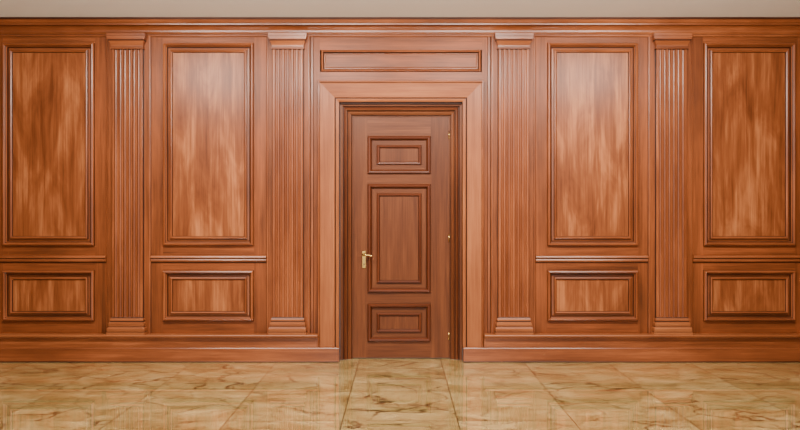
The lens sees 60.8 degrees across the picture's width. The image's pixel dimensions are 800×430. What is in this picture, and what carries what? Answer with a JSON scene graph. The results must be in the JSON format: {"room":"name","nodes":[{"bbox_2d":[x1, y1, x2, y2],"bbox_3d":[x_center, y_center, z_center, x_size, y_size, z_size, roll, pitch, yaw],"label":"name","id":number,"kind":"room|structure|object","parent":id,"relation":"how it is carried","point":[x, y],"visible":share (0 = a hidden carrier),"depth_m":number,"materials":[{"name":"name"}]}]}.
{"room":"wood-paneled hall","nodes":[
{"label":"wood-paneled hall","id":0,"kind":"room"},
{"bbox_2d":[0,358,799,429],"bbox_3d":[0.000,1.335,1.625,10.700,0.100,9.250,0,0,0],"label":"floor","id":1,"kind":"structure","parent":0,"point":[355,393],"depth_m":4.88,"materials":[{"name":"stone"}]},
{"bbox_2d":[0,37,799,333],"bbox_3d":[0.000,-0.211,6.125,10.700,2.992,0.250,0,0,0],"label":"wall","id":2,"kind":"structure","parent":0,"point":[259,325],"depth_m":6.00,"materials":[{"name":"brown wood"}]},
{"bbox_2d":[2,43,94,245],"bbox_3d":[-3.089,-0.620,5.989,0.810,1.786,0.038,0,0,0],"label":"wall panel","id":3,"kind":"object","parent":2,"relation":"attached to","point":[48,89],"visible":1,"depth_m":6.00,"materials":[{"name":"brown wood"}]},
{"bbox_2d":[2,270,94,320],"bbox_3d":[-3.089,0.708,5.989,0.810,0.449,0.038,0,0,0],"label":"wall panel","id":4,"kind":"object","parent":2,"relation":"attached to","point":[27,295],"visible":1,"depth_m":6.00,"materials":[{"name":"brown wood"}]},
{"bbox_2d":[0,256,105,262],"bbox_3d":[-3.089,0.388,5.986,1.011,0.064,0.028,0,0,0],"label":"trim","id":5,"kind":"structure","parent":2,"relation":"attached to","point":[3,259],"depth_m":5.98,"materials":[{"name":"brown wood"}]},
{"bbox_2d":[106,33,150,334],"bbox_3d":[-2.385,-0.268,5.961,0.395,2.630,0.078,0,0,0],"label":"pilaster","id":6,"kind":"object","parent":2,"relation":"attached to","point":[128,55],"visible":1,"depth_m":5.97,"materials":[{"name":"brown wood"}]},
{"bbox_2d":[0,334,339,362],"bbox_3d":[-2.941,1.164,6.016,4.818,0.242,0.209,0,0,0],"label":"baseboard","id":7,"kind":"structure","parent":2,"relation":"attached to","point":[14,348],"depth_m":5.94,"materials":[{"name":"brown wood"}]},
{"bbox_2d":[150,256,265,262],"bbox_3d":[-1.681,0.388,5.986,1.011,0.064,0.028,0,0,0],"label":"trim","id":8,"kind":"structure","parent":2,"relation":"attached to","point":[154,259],"depth_m":5.98,"materials":[{"name":"brown wood"}]},
{"bbox_2d":[163,43,253,245],"bbox_3d":[-1.685,-0.620,5.989,0.801,1.786,0.038,0,0,0],"label":"wall panel","id":9,"kind":"object","parent":2,"relation":"attached to","point":[208,88],"visible":1,"depth_m":6.00,"materials":[{"name":"brown wood"}]},
{"bbox_2d":[163,270,253,320],"bbox_3d":[-1.685,0.708,5.989,0.801,0.449,0.038,0,0,0],"label":"wall panel","id":10,"kind":"object","parent":2,"relation":"attached to","point":[188,295],"visible":1,"depth_m":6.00,"materials":[{"name":"brown wood"}]},
{"bbox_2d":[267,33,309,334],"bbox_3d":[-0.981,-0.268,5.961,0.386,2.630,0.078,0,0,0],"label":"pilaster","id":11,"kind":"object","parent":2,"relation":"attached to","point":[288,54],"visible":1,"depth_m":5.97,"materials":[{"name":"brown wood"}]},
{"bbox_2d":[311,37,312,333],"bbox_3d":[-0.772,-0.267,5.995,0.022,2.629,0.010,0,0,0],"label":"trim","id":12,"kind":"structure","parent":2,"relation":"attached to","point":[311,37],"depth_m":5.99,"materials":[{"name":"brown wood"}]},
{"bbox_2d":[0,17,799,36],"bbox_3d":[0.000,-1.636,5.940,10.700,0.141,0.120,0,0,0],"label":"crown molding","id":13,"kind":"structure","parent":2,"relation":"attached to","point":[9,26],"depth_m":5.92,"materials":[{"name":"brown wood"}]},
{"bbox_2d":[321,50,480,71],"bbox_3d":[0.009,-1.355,5.993,1.408,0.194,0.026,0,0,0],"label":"wall panel","id":14,"kind":"object","parent":2,"relation":"attached to","point":[331,60],"visible":1,"depth_m":6.00,"materials":[{"name":"brown wood"}]},
{"bbox_2d":[353,117,448,357],"bbox_3d":[0.007,0.190,6.111,0.872,2.178,0.069,0,0,0],"label":"leaf","id":15,"kind":"object","parent":2,"relation":"attached to","point":[401,164],"visible":0.99,"depth_m":6.10,"materials":[{"name":"brown wood"}]},
{"bbox_2d":[362,251,365,267],"bbox_3d":[-0.322,0.398,6.096,0.036,0.155,0.008,0,0,0],"label":"plate","id":16,"kind":"object","parent":15,"relation":"attached to","point":[363,257],"depth_m":6.09,"materials":[{"name":"gold metal"}]},
{"bbox_2d":[318,81,483,347],"bbox_3d":[0.007,-0.005,6.037,1.454,2.343,0.166,0,0,0],"label":"door frame","id":17,"kind":"structure","parent":2,"relation":"attached to","point":[331,94],"depth_m":5.97,"materials":[{"name":"brown wood"}]},
{"bbox_2d":[340,104,461,359],"bbox_3d":[0.011,0.149,6.074,1.078,2.269,0.088,0,0,0],"label":"frame","id":18,"kind":"object","parent":2,"relation":"attached to","point":[347,111],"visible":1,"depth_m":6.05,"materials":[{"name":"brown wood"}]},
{"bbox_2d":[487,37,489,333],"bbox_3d":[0.781,-0.267,5.995,0.022,2.629,0.010,0,0,0],"label":"trim","id":19,"kind":"structure","parent":2,"relation":"attached to","point":[488,38],"depth_m":5.99,"materials":[{"name":"brown wood"}]},
{"bbox_2d":[491,33,534,334],"bbox_3d":[0.994,-0.268,5.961,0.395,2.630,0.078,0,0,0],"label":"pilaster","id":20,"kind":"object","parent":2,"relation":"attached to","point":[512,54],"visible":1,"depth_m":5.97,"materials":[{"name":"brown wood"}]},
{"bbox_2d":[547,43,637,245],"bbox_3d":[1.694,-0.620,5.989,0.801,1.786,0.038,0,0,0],"label":"wall panel","id":21,"kind":"object","parent":2,"relation":"attached to","point":[592,88],"visible":1,"depth_m":6.00,"materials":[{"name":"brown wood"}]},
{"bbox_2d":[547,270,637,320],"bbox_3d":[1.694,0.708,5.989,0.801,0.449,0.038,0,0,0],"label":"wall panel","id":22,"kind":"object","parent":2,"relation":"attached to","point":[572,295],"visible":1,"depth_m":6.00,"materials":[{"name":"brown wood"}]},
{"bbox_2d":[536,256,648,262],"bbox_3d":[1.685,0.388,5.986,0.984,0.064,0.028,0,0,0],"label":"trim","id":23,"kind":"structure","parent":2,"relation":"attached to","point":[539,259],"depth_m":5.98,"materials":[{"name":"brown wood"}]},
{"bbox_2d":[462,334,799,362],"bbox_3d":[2.952,1.164,6.016,4.796,0.242,0.209,0,0,0],"label":"baseboard","id":24,"kind":"structure","parent":2,"relation":"attached to","point":[536,348],"depth_m":5.94,"materials":[{"name":"brown wood"}]},
{"bbox_2d":[648,33,692,334],"bbox_3d":[2.376,-0.268,5.961,0.395,2.630,0.078,0,0,0],"label":"pilaster","id":25,"kind":"object","parent":2,"relation":"attached to","point":[670,55],"visible":1,"depth_m":5.97,"materials":[{"name":"brown wood"}]},
{"bbox_2d":[693,256,799,262],"bbox_3d":[3.080,0.388,5.986,1.011,0.064,0.028,0,0,0],"label":"trim","id":26,"kind":"structure","parent":2,"relation":"attached to","point":[696,259],"depth_m":5.98,"materials":[{"name":"brown wood"}]},
{"bbox_2d":[703,43,795,245],"bbox_3d":[3.071,-0.620,5.989,0.810,1.786,0.038,0,0,0],"label":"wall panel","id":27,"kind":"object","parent":2,"relation":"attached to","point":[749,89],"visible":1,"depth_m":6.00,"materials":[{"name":"brown wood"}]},
{"bbox_2d":[703,270,795,320],"bbox_3d":[3.071,0.708,5.989,0.810,0.449,0.038,0,0,0],"label":"wall panel","id":28,"kind":"object","parent":2,"relation":"attached to","point":[728,295],"visible":1,"depth_m":6.00,"materials":[{"name":"brown wood"}]},
{"bbox_2d":[0,0,799,16],"bbox_3d":[0.000,-1.758,1.625,10.700,0.100,9.250,0,0,0],"label":"ceiling","id":29,"kind":"structure","parent":0,"point":[8,8],"depth_m":5.64,"materials":[{"name":"white paint"}]}
]}

